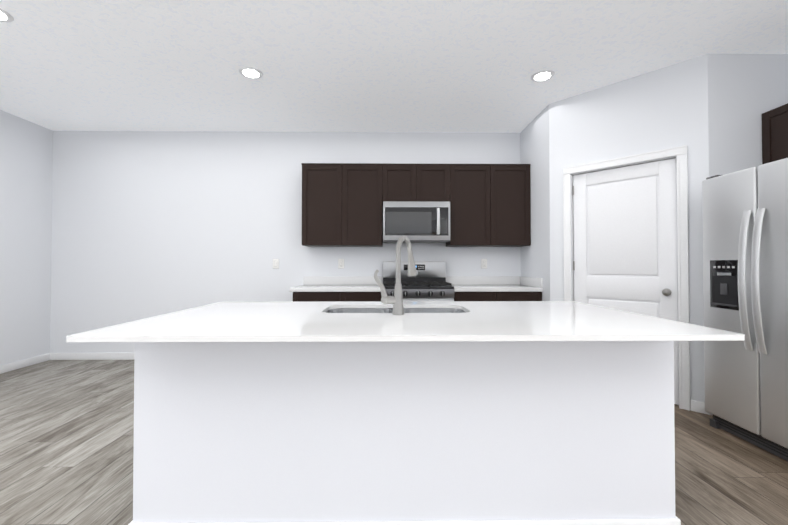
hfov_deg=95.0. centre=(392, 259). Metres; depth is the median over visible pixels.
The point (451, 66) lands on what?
ceiling
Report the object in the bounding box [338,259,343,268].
electrical outlet
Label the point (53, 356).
baseboard
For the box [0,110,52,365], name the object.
wall
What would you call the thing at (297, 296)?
base cabinet
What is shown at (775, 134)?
upper cabinet
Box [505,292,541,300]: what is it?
base cabinet
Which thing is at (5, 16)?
recessed light
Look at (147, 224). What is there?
wall
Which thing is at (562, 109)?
wall
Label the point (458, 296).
base cabinet
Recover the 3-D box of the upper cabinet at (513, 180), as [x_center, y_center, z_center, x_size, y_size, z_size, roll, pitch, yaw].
[1.334,-0.638,4.334,0.526,0.944,0.328,0,-1,-1]
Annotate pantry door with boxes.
[572,158,678,404]
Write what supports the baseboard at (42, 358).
attached to the wall at (26, 157)
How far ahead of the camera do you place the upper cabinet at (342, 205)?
4.15 m
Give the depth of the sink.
2.21 m
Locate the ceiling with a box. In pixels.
[0,0,787,132]
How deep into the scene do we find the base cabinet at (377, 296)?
3.84 m
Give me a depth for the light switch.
4.45 m
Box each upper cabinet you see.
[301,163,348,246]
[349,163,384,246]
[385,163,420,201]
[421,164,452,202]
[446,164,496,246]
[497,164,530,246]
[762,103,787,163]
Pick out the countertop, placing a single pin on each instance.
(459, 284)
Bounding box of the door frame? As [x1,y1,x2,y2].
[563,145,689,410]
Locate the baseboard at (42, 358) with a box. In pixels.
[0,353,49,373]
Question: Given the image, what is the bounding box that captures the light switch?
[273,259,278,268]
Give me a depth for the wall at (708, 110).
2.82 m
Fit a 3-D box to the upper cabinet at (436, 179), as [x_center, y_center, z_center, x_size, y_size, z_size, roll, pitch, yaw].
[0.438,-0.886,4.327,0.450,0.447,0.328,0,-1,-1]
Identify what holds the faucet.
on the kitchen island
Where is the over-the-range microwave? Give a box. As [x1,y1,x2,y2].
[383,201,449,242]
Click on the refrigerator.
(745, 249)
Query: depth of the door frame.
2.92 m
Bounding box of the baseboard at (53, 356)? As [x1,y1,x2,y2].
[50,353,133,359]
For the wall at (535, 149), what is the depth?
3.94 m
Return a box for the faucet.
[374,236,416,314]
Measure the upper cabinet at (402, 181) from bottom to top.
0.447 m
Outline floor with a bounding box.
[0,360,787,524]
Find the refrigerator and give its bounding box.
[702,158,787,460]
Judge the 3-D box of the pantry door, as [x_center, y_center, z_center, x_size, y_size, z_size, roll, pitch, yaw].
[2.069,0.176,3.265,0.588,2.028,0.616,0,-1,-1]
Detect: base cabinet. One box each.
[293,292,344,301]
[345,292,381,300]
[454,292,504,300]
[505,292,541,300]
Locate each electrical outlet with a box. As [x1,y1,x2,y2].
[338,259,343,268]
[481,259,486,268]
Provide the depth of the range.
4.08 m
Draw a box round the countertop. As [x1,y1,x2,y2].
[289,276,542,291]
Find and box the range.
[383,261,453,300]
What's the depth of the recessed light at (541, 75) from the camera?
3.13 m
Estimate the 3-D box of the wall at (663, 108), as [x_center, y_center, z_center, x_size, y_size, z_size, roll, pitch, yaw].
[2.092,-0.204,3.222,0.662,2.810,0.784,0,-1,-1]
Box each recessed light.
[0,8,13,21]
[239,66,262,78]
[531,70,554,81]
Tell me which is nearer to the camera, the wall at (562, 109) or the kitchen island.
the kitchen island
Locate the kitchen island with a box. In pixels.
[66,301,744,524]
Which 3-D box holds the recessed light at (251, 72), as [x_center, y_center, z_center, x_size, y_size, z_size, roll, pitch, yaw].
[-1.216,-1.606,3.103,0.196,0.008,0.196,0,-1,-1]
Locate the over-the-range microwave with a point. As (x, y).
(419, 222)
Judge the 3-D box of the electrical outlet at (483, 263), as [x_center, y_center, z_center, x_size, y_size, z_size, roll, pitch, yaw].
[1.140,0.046,4.484,0.075,0.121,0.009,0,-1,-1]
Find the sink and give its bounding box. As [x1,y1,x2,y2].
[326,308,464,312]
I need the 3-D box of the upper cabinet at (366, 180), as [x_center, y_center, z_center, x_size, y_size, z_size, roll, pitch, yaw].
[-0.380,-0.638,4.313,0.522,0.944,0.328,0,-1,-1]
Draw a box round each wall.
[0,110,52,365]
[50,131,520,352]
[520,134,551,300]
[552,98,571,300]
[568,55,704,402]
[704,62,787,179]
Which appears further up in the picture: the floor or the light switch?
the light switch
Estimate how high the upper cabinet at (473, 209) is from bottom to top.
0.944 m

